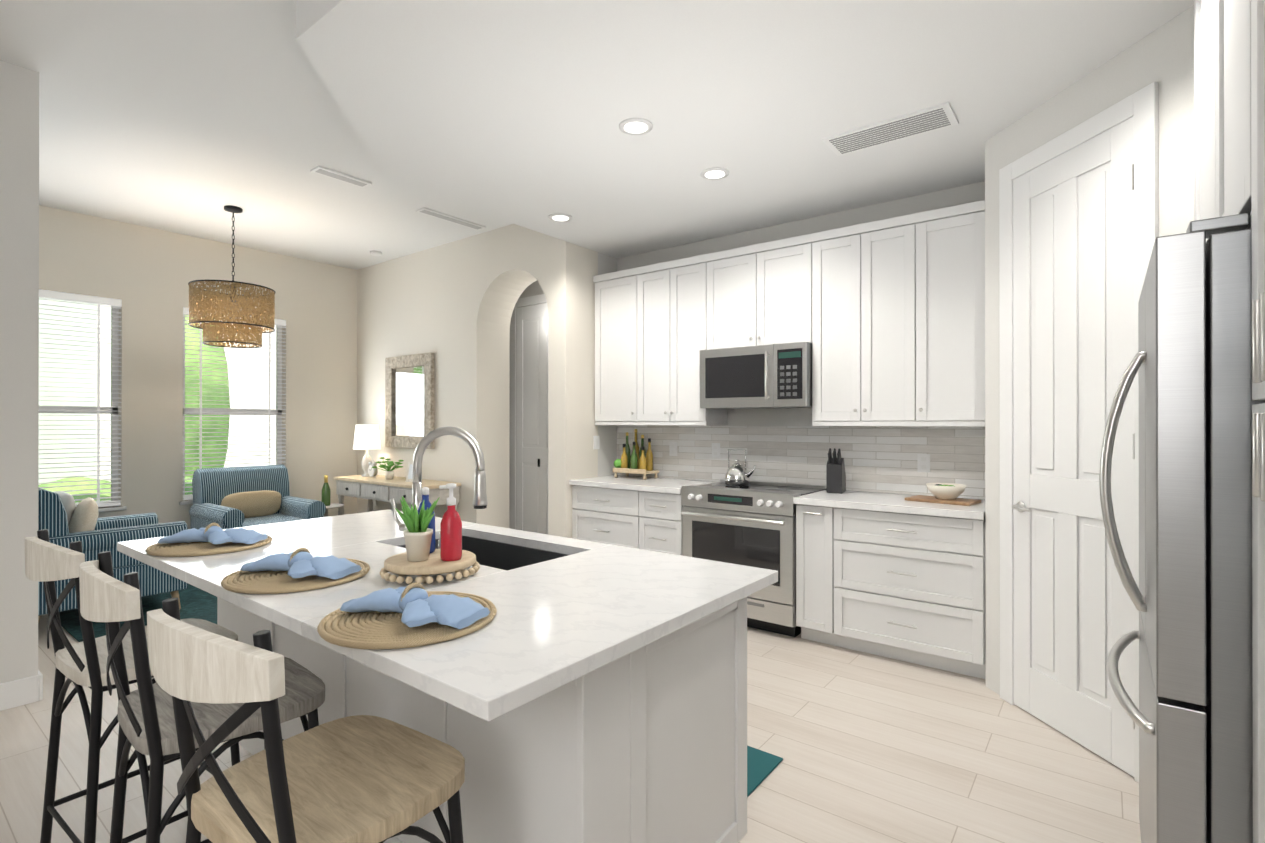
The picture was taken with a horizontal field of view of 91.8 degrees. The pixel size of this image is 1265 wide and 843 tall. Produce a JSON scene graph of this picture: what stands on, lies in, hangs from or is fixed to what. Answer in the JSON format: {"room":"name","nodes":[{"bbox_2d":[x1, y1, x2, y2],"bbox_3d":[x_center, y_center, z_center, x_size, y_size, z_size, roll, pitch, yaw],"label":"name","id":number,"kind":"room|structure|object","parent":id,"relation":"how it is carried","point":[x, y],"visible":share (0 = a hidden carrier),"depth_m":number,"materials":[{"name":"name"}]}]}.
{"room":"kitchen","nodes":[
{"label":"kitchen","id":0,"kind":"room"},
{"bbox_2d":[0,60,38,683],"bbox_3d":[-4.110,-0.180,1.707,0.120,3.150,3.550,0,0,38],"label":"wall","id":1,"kind":"structure","parent":0,"point":[19,293],"depth_m":3.02,"materials":[{"name":"paint"}]},
{"bbox_2d":[0,670,42,710],"bbox_3d":[-4.064,1.330,1.678,0.045,0.130,3.565,0,0,38],"label":"baseboard","id":2,"kind":"structure","parent":1,"relation":"attached to","point":[21,692],"depth_m":3.01,"materials":[{"name":"white wood"}]},
{"bbox_2d":[39,205,356,528],"bbox_3d":[-5.233,-0.174,4.489,0.140,3.150,6.580,0,0,38],"label":"wall","id":3,"kind":"structure","parent":0,"point":[146,275],"depth_m":5.68,"materials":[{"name":"paint"}]},
{"bbox_2d":[39,298,126,511],"bbox_3d":[-4.790,-0.148,5.038,0.170,1.840,0.970,0,0,38],"label":"window","id":4,"kind":"structure","parent":3,"relation":"in","point":[109,402],"depth_m":5.22,"materials":[{"name":"white"}]},
{"bbox_2d":[39,289,121,506],"bbox_3d":[-4.770,-0.167,5.022,0.054,1.798,0.906,0,0,38],"label":"window blinds","id":5,"kind":"object","parent":4,"relation":"attached to","point":[82,299],"visible":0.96,"depth_m":5.19,"materials":[{"name":"white plastic"}]},
{"bbox_2d":[179,315,281,504],"bbox_3d":[-3.959,-0.146,6.114,0.170,1.840,0.970,0,0,38],"label":"window","id":6,"kind":"structure","parent":3,"relation":"in","point":[253,413],"depth_m":6.14,"materials":[{"name":"white"}]},
{"bbox_2d":[183,307,285,499],"bbox_3d":[-3.938,-0.165,6.098,0.054,1.798,0.906,0,0,38],"label":"window blinds","id":7,"kind":"object","parent":6,"relation":"attached to","point":[278,322],"visible":0.62,"depth_m":6.01,"materials":[{"name":"white plastic"}]},
{"bbox_2d":[0,0,512,269],"bbox_3d":[-1.893,-1.793,2.429,7.950,0.080,7.400,0,0,38],"label":"ceiling","id":8,"kind":"structure","parent":0,"point":[190,117],"depth_m":3.74,"materials":[{"name":"paint"}]},
{"bbox_2d":[188,205,275,347],"bbox_3d":[-3.270,-1.185,5.021,0.602,1.124,0.602,0,0,38],"label":"pendant light","id":9,"kind":"object","parent":8,"relation":"hanging from","point":[230,325],"visible":1,"depth_m":4.84,"materials":[{"name":"brown wicker"}]},
{"bbox_2d":[311,166,371,187],"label":"ceiling vent","id":10,"kind":"object","parent":8,"relation":"in","point":[320,170],"depth_m":4.36,"materials":[{"name":"white metal"}]},
{"bbox_2d":[416,207,485,229],"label":"ceiling vent","id":11,"kind":"object","parent":8,"relation":"in","point":[424,210],"depth_m":5.24,"materials":[{"name":"white metal"}]},
{"bbox_2d":[357,224,597,537],"bbox_3d":[-1.734,-0.171,6.196,3.310,3.150,0.400,0,0,38],"label":"wall","id":12,"kind":"structure","parent":0,"point":[451,305],"depth_m":5.85,"materials":[{"name":"paint"}]},
{"bbox_2d":[385,352,434,448],"bbox_3d":[-2.316,-0.206,6.359,0.830,0.960,0.050,0,0,38],"label":"mirror","id":13,"kind":"object","parent":12,"relation":"attached to","point":[409,401],"visible":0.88,"depth_m":6.35,"materials":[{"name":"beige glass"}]},
{"bbox_2d":[0,614,1140,842],"bbox_3d":[-1.893,1.427,2.423,7.950,0.060,7.400,0,0,38],"label":"floor","id":14,"kind":"structure","parent":0,"point":[870,748],"depth_m":2.49,"materials":[{"name":"beige wood"}]},
{"bbox_2d":[24,529,239,842],"bbox_3d":[-1.536,0.860,1.896,0.455,1.072,0.485,0,0,38],"label":"stool","id":15,"kind":"object","parent":14,"relation":"on","point":[79,665],"visible":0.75,"depth_m":1.72,"materials":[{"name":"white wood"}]},
{"bbox_2d":[59,584,216,641],"bbox_3d":[-3.189,1.396,5.080,2.050,0.010,2.280,0,0,38],"label":"rug","id":16,"kind":"object","parent":14,"relation":"on","point":[196,603],"visible":0.07,"depth_m":4.51,"materials":[{"name":"teal carpet"}]},
{"bbox_2d":[38,488,187,622],"bbox_3d":[-3.862,0.909,4.413,0.860,0.957,0.920,0,0,38],"label":"armchair","id":17,"kind":"object","parent":16,"relation":"on","point":[64,520],"visible":0.4,"depth_m":4.18,"materials":[{"name":"blue fabric"}]},
{"bbox_2d":[189,464,325,528],"bbox_3d":[-3.494,0.912,5.708,0.920,0.957,0.860,0,0,38],"label":"armchair","id":18,"kind":"object","parent":16,"relation":"on","point":[232,497],"visible":0.58,"depth_m":5.71,"materials":[{"name":"blue fabric"}]},
{"bbox_2d":[324,503,343,516],"bbox_3d":[-3.130,1.125,6.261,0.340,0.532,0.340,0,0,38],"label":"side table","id":19,"kind":"object","parent":16,"relation":"on","point":[333,505],"visible":0.12,"depth_m":6.25,"materials":[{"name":"grey wood"}]},
{"bbox_2d":[322,475,329,505],"bbox_3d":[-3.130,0.703,6.262,0.084,0.310,0.082,0,0,38],"label":"bottle","id":20,"kind":"object","parent":19,"relation":"on","point":[326,494],"visible":0.96,"depth_m":6.23,"materials":[{"name":"green glass"}]},
{"bbox_2d":[79,551,324,842],"bbox_3d":[-1.076,0.860,1.547,0.434,1.072,0.474,0,0,42],"label":"stool","id":21,"kind":"object","parent":14,"relation":"on","point":[146,721],"visible":0.73,"depth_m":1.39,"materials":[{"name":"grey wood"}]},
{"bbox_2d":[147,598,464,842],"bbox_3d":[-0.610,0.859,1.176,0.434,1.072,0.476,0,0,33],"label":"stool","id":22,"kind":"object","parent":14,"relation":"on","point":[363,779],"visible":1,"depth_m":1.10,"materials":[{"name":"brown wood"}]},
{"bbox_2d":[334,475,460,514],"bbox_3d":[-2.401,0.994,6.157,1.620,0.820,0.434,0,0,38],"label":"console table","id":23,"kind":"object","parent":14,"relation":"on","point":[380,488],"visible":0.56,"depth_m":5.96,"materials":[{"name":"beige wood"}]},
{"bbox_2d":[353,425,380,476],"bbox_3d":[-2.830,0.309,6.536,0.270,0.550,0.270,0,0,38],"label":"table lamp","id":24,"kind":"object","parent":23,"relation":"on","point":[366,437],"visible":0.92,"depth_m":6.45,"materials":[{"name":"white fabric"}]},
{"bbox_2d":[368,460,377,477],"bbox_3d":[-2.693,0.490,6.353,0.132,0.191,0.045,0,0,38],"label":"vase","id":25,"kind":"object","parent":23,"relation":"on","point":[372,472],"visible":0.94,"depth_m":6.33,"materials":[{"name":"ceramic"}]},
{"bbox_2d":[372,457,403,478],"bbox_3d":[-2.465,0.472,6.200,0.278,0.221,0.270,0,0,38],"label":"potted plant","id":26,"kind":"object","parent":23,"relation":"on","point":[389,473],"visible":1,"depth_m":6.17,"materials":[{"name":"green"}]},
{"bbox_2d":[406,461,412,481],"bbox_3d":[-2.110,0.486,5.933,0.140,0.198,0.090,0,0,23],"label":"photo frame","id":27,"kind":"object","parent":23,"relation":"on","point":[409,476],"visible":0.36,"depth_m":5.92,"materials":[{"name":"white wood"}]},
{"bbox_2d":[217,597,746,842],"bbox_3d":[-0.711,0.954,2.276,2.120,0.885,0.768,0,0,38],"label":"kitchen island","id":28,"kind":"object","parent":14,"relation":"on","point":[578,691],"depth_m":1.58,"materials":[{"name":"painted wood"},{"name":"marble"}]},
{"bbox_2d":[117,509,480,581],"bbox_3d":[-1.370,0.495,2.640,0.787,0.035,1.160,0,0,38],"label":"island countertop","id":29,"kind":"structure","parent":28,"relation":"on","point":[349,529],"depth_m":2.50,"materials":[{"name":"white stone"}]},
{"bbox_2d":[145,535,271,556],"bbox_3d":[-1.608,0.468,2.344,0.400,0.014,0.399,0,0,38],"label":"placemat","id":30,"kind":"object","parent":29,"relation":"on","point":[183,549],"visible":0.58,"depth_m":2.24,"materials":[{"name":"beige wicker"}]},
{"bbox_2d":[157,523,267,544],"bbox_3d":[-1.593,0.422,2.331,0.346,0.072,0.296,0,0,38],"label":"napkin","id":31,"kind":"object","parent":30,"relation":"on","point":[214,533],"visible":1,"depth_m":2.30,"materials":[{"name":"blue fabric"}]},
{"bbox_2d":[389,533,572,568],"bbox_3d":[-0.589,0.624,2.362,0.814,0.249,0.429,0,0,38],"label":"sink","id":32,"kind":"object","parent":29,"relation":"in","point":[497,551],"depth_m":2.57,"materials":[{"name":"black metal"}]},
{"bbox_2d":[185,525,608,636],"bbox_3d":[-0.746,0.494,2.158,0.790,0.035,1.160,0,0,38],"label":"island countertop","id":33,"kind":"structure","parent":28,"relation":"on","point":[286,611],"depth_m":1.86,"materials":[{"name":"white stone"}]},
{"bbox_2d":[221,558,369,593],"bbox_3d":[-1.021,0.468,1.877,0.400,0.014,0.399,0,0,38],"label":"placemat","id":34,"kind":"object","parent":33,"relation":"on","point":[260,582],"visible":0.5,"depth_m":1.77,"materials":[{"name":"beige wicker"}]},
{"bbox_2d":[240,547,361,579],"bbox_3d":[-1.009,0.421,1.863,0.363,0.072,0.236,0,0,38],"label":"napkin","id":35,"kind":"object","parent":34,"relation":"on","point":[300,562],"visible":1,"depth_m":1.84,"materials":[{"name":"blue fabric"}]},
{"bbox_2d":[390,426,487,548],"bbox_3d":[-0.678,0.246,2.156,0.325,0.458,0.188,0,0,38],"label":"faucet","id":36,"kind":"object","parent":33,"relation":"on","point":[480,501],"visible":0.6,"depth_m":2.13,"materials":[{"name":"silver metal"}]},
{"bbox_2d":[301,545,777,724],"bbox_3d":[-0.161,0.493,1.706,0.688,0.035,1.160,0,0,38],"label":"island countertop","id":37,"kind":"structure","parent":28,"relation":"on","point":[557,622],"depth_m":1.47,"materials":[{"name":"white stone"}]},
{"bbox_2d":[317,591,496,649],"bbox_3d":[-0.529,0.467,1.466,0.400,0.014,0.399,0,0,38],"label":"placemat","id":38,"kind":"object","parent":37,"relation":"on","point":[373,630],"visible":0.56,"depth_m":1.35,"materials":[{"name":"beige wicker"}]},
{"bbox_2d":[340,582,489,628],"bbox_3d":[-0.519,0.421,1.452,0.363,0.072,0.215,0,0,38],"label":"napkin","id":39,"kind":"object","parent":38,"relation":"on","point":[414,604],"visible":1,"depth_m":1.41,"materials":[{"name":"blue fabric"}]},
{"bbox_2d":[380,549,479,583],"bbox_3d":[-0.624,0.448,1.900,0.296,0.054,0.294,0,0,38],"label":"tray","id":40,"kind":"object","parent":37,"relation":"on","point":[400,565],"visible":0.9,"depth_m":1.81,"materials":[{"name":"beige wood"}]},
{"bbox_2d":[395,496,439,561],"bbox_3d":[-0.647,0.322,1.868,0.113,0.195,0.126,0,0,38],"label":"potted plant","id":41,"kind":"object","parent":40,"relation":"on","point":[418,533],"visible":0.98,"depth_m":1.84,"materials":[{"name":"green plant"}]},
{"bbox_2d":[417,487,435,552],"bbox_3d":[-0.665,0.315,1.970,0.064,0.209,0.064,0,0,38],"label":"dish soap","id":42,"kind":"object","parent":40,"relation":"on","point":[425,498],"visible":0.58,"depth_m":1.96,"materials":[{"name":"blue plastic"}]},
{"bbox_2d":[439,483,461,560],"bbox_3d":[-0.553,0.304,1.870,0.065,0.231,0.064,0,0,38],"label":"dish soap","id":43,"kind":"object","parent":40,"relation":"on","point":[451,536],"visible":1,"depth_m":1.85,"materials":[{"name":"red plastic"}]},
{"bbox_2d":[569,475,716,555],"bbox_3d":[0.099,0.942,4.968,1.089,0.920,0.632,0,0,38],"label":"base cabinet","id":44,"kind":"object","parent":14,"relation":"on","point":[638,512],"visible":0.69,"depth_m":4.74,"materials":[{"name":"white wood"}]},
{"bbox_2d":[613,468,658,479],"bbox_3d":[0.028,0.439,5.238,0.350,0.085,0.200,0,0,38],"label":"tray","id":45,"kind":"object","parent":44,"relation":"on","point":[627,471],"visible":1,"depth_m":5.17,"materials":[{"name":"beige wood"}]},
{"bbox_2d":[614,442,627,467],"bbox_3d":[-0.104,0.303,5.276,0.125,0.224,0.086,0,0,38],"label":"bottle","id":46,"kind":"object","parent":45,"relation":"on","point":[623,462],"depth_m":5.25,"materials":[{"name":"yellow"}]},
{"bbox_2d":[628,440,637,468],"bbox_3d":[0.013,0.293,5.211,0.058,0.243,0.058,0,0,23],"label":"bottle","id":47,"kind":"object","parent":45,"relation":"on","point":[632,458],"depth_m":5.20,"materials":[{"name":"green glass"}]},
{"bbox_2d":[637,445,648,470],"bbox_3d":[0.086,0.313,5.142,0.058,0.205,0.058,0,0,23],"label":"bottle","id":48,"kind":"object","parent":45,"relation":"on","point":[638,459],"depth_m":5.17,"materials":[{"name":"yellow"}]},
{"bbox_2d":[643,437,652,470],"bbox_3d":[0.143,0.279,5.199,0.058,0.272,0.058,0,0,23],"label":"bottle","id":49,"kind":"object","parent":45,"relation":"on","point":[649,439],"depth_m":5.18,"materials":[{"name":"yellow"}]},
{"bbox_2d":[681,479,825,636],"bbox_3d":[0.847,0.928,4.348,0.842,0.945,0.664,0,0,38],"label":"range","id":50,"kind":"object","parent":14,"relation":"on","point":[752,524],"visible":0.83,"depth_m":4.07,"materials":[{"name":"metal"}]},
{"bbox_2d":[725,449,755,485],"bbox_3d":[0.812,0.340,4.581,0.248,0.264,0.184,0,0,38],"label":"kettle","id":51,"kind":"object","parent":50,"relation":"on","point":[737,474],"visible":0.94,"depth_m":4.54,"materials":[{"name":"silver metal"}]},
{"bbox_2d":[747,745,782,796],"bbox_3d":[-0.008,1.392,2.736,1.250,0.008,0.440,0,0,38],"label":"kitchen mat","id":52,"kind":"object","parent":14,"relation":"on","point":[762,765],"visible":0.21,"depth_m":2.47,"materials":[{"name":"teal fabric"}]},
{"bbox_2d":[793,490,985,678],"bbox_3d":[1.620,0.939,3.792,1.052,0.920,0.632,0,0,38],"label":"base cabinet","id":53,"kind":"object","parent":14,"relation":"on","point":[895,576],"visible":0.96,"depth_m":3.54,"materials":[{"name":"white wood"}]},
{"bbox_2d":[826,448,845,493],"bbox_3d":[1.378,0.330,4.155,0.100,0.298,0.204,0,0,28],"label":"knife block","id":54,"kind":"object","parent":53,"relation":"on","point":[835,475],"visible":1,"depth_m":4.10,"materials":[{"name":"grey plastic"}]},
{"bbox_2d":[905,495,980,505],"bbox_3d":[1.853,0.470,3.666,0.220,0.016,0.360,0,0,-44],"label":"cutting board","id":55,"kind":"object","parent":53,"relation":"on","point":[934,499],"visible":0.92,"depth_m":3.60,"materials":[{"name":"brown wood"}]},
{"bbox_2d":[926,483,966,499],"bbox_3d":[1.867,0.418,3.652,0.216,0.085,0.216,0,0,38],"label":"bowl","id":56,"kind":"object","parent":55,"relation":"on","point":[948,491],"visible":1,"depth_m":3.59,"materials":[{"name":"white ceramic"}]},
{"bbox_2d":[1099,213,1264,842],"bbox_3d":[1.644,0.477,1.474,0.829,1.795,0.900,0,0,38],"label":"fridge","id":57,"kind":"object","parent":14,"relation":"on","point":[1191,717],"visible":1,"depth_m":1.28,"materials":[{"name":"metal"}]},
{"bbox_2d":[1251,0,1264,842],"bbox_3d":[1.248,-0.045,0.773,0.653,2.876,0.665,0,0,38],"label":"tall cabinet","id":58,"kind":"object","parent":14,"relation":"on","point":[1258,296],"visible":1,"depth_m":1.16,"materials":[{"name":"white"}]},
{"bbox_2d":[598,252,616,476],"bbox_3d":[-0.268,-0.172,5.486,0.120,3.150,0.270,0,0,38],"label":"wall","id":59,"kind":"structure","parent":0,"point":[607,452],"depth_m":5.44,"materials":[{"name":"paint"}]},
{"bbox_2d":[593,436,599,448],"bbox_3d":[-0.312,0.182,5.324,0.008,0.118,0.075,0,0,38],"label":"electrical outlet plate","id":60,"kind":"object","parent":59,"relation":"attached to","point":[596,439],"depth_m":5.32,"materials":[{"name":"white plastic"}]},
{"bbox_2d":[296,0,1193,258],"bbox_3d":[0.677,-1.617,2.933,4.500,0.269,3.300,0,0,38],"label":"ceiling","id":61,"kind":"structure","parent":0,"point":[517,112],"depth_m":2.76,"materials":[{"name":"paint"}]},
{"bbox_2d":[549,213,571,221],"bbox_3d":[-0.522,-1.475,4.440,0.169,0.009,0.169,0,0,29],"label":"recessed light","id":62,"kind":"object","parent":61,"relation":"in","point":[558,217],"depth_m":4.42,"materials":[{"name":"white plastic"}]},
{"bbox_2d":[619,118,652,134],"bbox_3d":[0.017,-1.477,3.076,0.169,0.009,0.169,0,0,29],"label":"recessed light","id":63,"kind":"object","parent":61,"relation":"in","point":[635,126],"depth_m":3.06,"materials":[{"name":"white plastic"}]},
{"bbox_2d":[701,167,728,179],"bbox_3d":[0.491,-1.476,3.658,0.169,0.009,0.169,0,0,29],"label":"recessed light","id":64,"kind":"object","parent":61,"relation":"in","point":[716,173],"depth_m":3.64,"materials":[{"name":"white"}]},
{"bbox_2d":[822,102,958,155],"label":"ceiling vent","id":65,"kind":"object","parent":61,"relation":"in","point":[929,119],"depth_m":3.09,"materials":[{"name":"white metal"}]},
{"bbox_2d":[509,181,984,527],"bbox_3d":[0.315,-0.173,5.283,7.950,3.150,0.120,0,0,38],"label":"wall","id":66,"kind":"structure","parent":0,"point":[964,194],"depth_m":4.56,"materials":[{"name":"paint"}]},
{"bbox_2d":[510,294,547,533],"bbox_3d":[-0.882,0.067,6.129,0.990,2.675,0.061,0,0,38],"label":"door","id":67,"kind":"structure","parent":66,"relation":"attached to","point":[528,418],"depth_m":6.25,"materials":[{"name":"white wood"}]},
{"bbox_2d":[593,266,644,423],"bbox_3d":[-0.022,-0.625,5.257,0.524,1.255,0.327,0,0,38],"label":"upper cabinet","id":68,"kind":"object","parent":66,"relation":"attached to","point":[619,295],"depth_m":5.12,"materials":[{"name":"white wood"}]},
{"bbox_2d":[669,442,676,455],"bbox_3d":[0.343,0.232,5.164,0.075,0.118,0.008,0,0,38],"label":"electrical outlet plate","id":69,"kind":"object","parent":66,"relation":"attached to","point":[672,445],"depth_m":5.16,"materials":[{"name":"white plastic"}]},
{"bbox_2d":[645,253,726,423],"bbox_3d":[0.395,-0.625,4.935,0.780,1.255,0.327,0,0,38],"label":"upper cabinet","id":70,"kind":"object","parent":66,"relation":"attached to","point":[678,293],"depth_m":4.77,"materials":[{"name":"white wood"}]},
{"bbox_2d":[712,443,719,457],"bbox_3d":[0.668,0.232,4.913,0.075,0.118,0.008,0,0,38],"label":"electrical outlet plate","id":71,"kind":"object","parent":66,"relation":"attached to","point":[715,446],"depth_m":4.91,"materials":[{"name":"white plastic"}]},
{"bbox_2d":[713,233,812,348],"bbox_3d":[0.977,-0.891,4.486,0.819,0.725,0.327,0,0,38],"label":"upper cabinet","id":72,"kind":"object","parent":66,"relation":"attached to","point":[763,292],"depth_m":4.32,"materials":[{"name":"white wood"}]},
{"bbox_2d":[700,342,811,408],"bbox_3d":[0.929,-0.312,4.423,0.810,0.425,0.483,0,0,38],"label":"microwave","id":73,"kind":"object","parent":72,"relation":"attached to","point":[766,376],"visible":0.98,"depth_m":4.24,"materials":[{"name":"metal"}]},
{"bbox_2d":[617,425,984,498],"bbox_3d":[1.043,0.257,4.635,2.989,0.446,0.011,0,0,38],"label":"backsplash","id":74,"kind":"structure","parent":66,"relation":"attached to","point":[882,459],"depth_m":4.38,"materials":[{"name":"tile"}]},
{"bbox_2d":[812,211,928,423],"bbox_3d":[1.556,-0.627,4.038,0.771,1.255,0.327,0,0,38],"label":"upper cabinet","id":75,"kind":"object","parent":66,"relation":"attached to","point":[885,318],"depth_m":3.87,"materials":[{"name":"white wood"}]},
{"bbox_2d":[917,454,929,472],"bbox_3d":[1.886,0.270,3.972,0.075,0.118,0.008,0,0,38],"label":"electrical outlet plate","id":76,"kind":"object","parent":66,"relation":"attached to","point":[923,462],"depth_m":3.97,"materials":[{"name":"white plastic"}]},
{"bbox_2d":[929,200,984,423],"bbox_3d":[1.937,-0.628,3.743,0.443,1.255,0.327,0,0,38],"label":"upper cabinet","id":77,"kind":"object","parent":66,"relation":"attached to","point":[956,233],"depth_m":3.58,"materials":[{"name":"white wood"}]},
{"bbox_2d":[985,5,1193,775],"bbox_3d":[2.163,-0.043,2.425,1.230,2.880,1.078,0,0,38],"label":"wall","id":78,"kind":"structure","parent":0,"point":[1163,56],"depth_m":2.16,"materials":[{"name":"paint"}]},
{"bbox_2d":[999,82,1158,782],"bbox_3d":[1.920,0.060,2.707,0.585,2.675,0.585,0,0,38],"label":"door","id":79,"kind":"structure","parent":78,"relation":"attached to","point":[1078,219],"depth_m":2.67,"materials":[{"name":"white wood"}]},
{"bbox_3d":[1.136,-0.183,-0.009,0.120,3.150,7.250,0,0,38],"label":"wall","id":80,"kind":"structure","parent":0,"visible":0},
{"bbox_2d":[1194,0,1251,241],"bbox_3d":[1.766,-0.963,1.422,0.624,1.036,0.978,0,0,38],"label":"upper cabinet","id":81,"kind":"object","parent":80,"relation":"attached to","point":[1222,107],"visible":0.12,"depth_m":1.55,"materials":[{"name":"white wood"}]}
]}

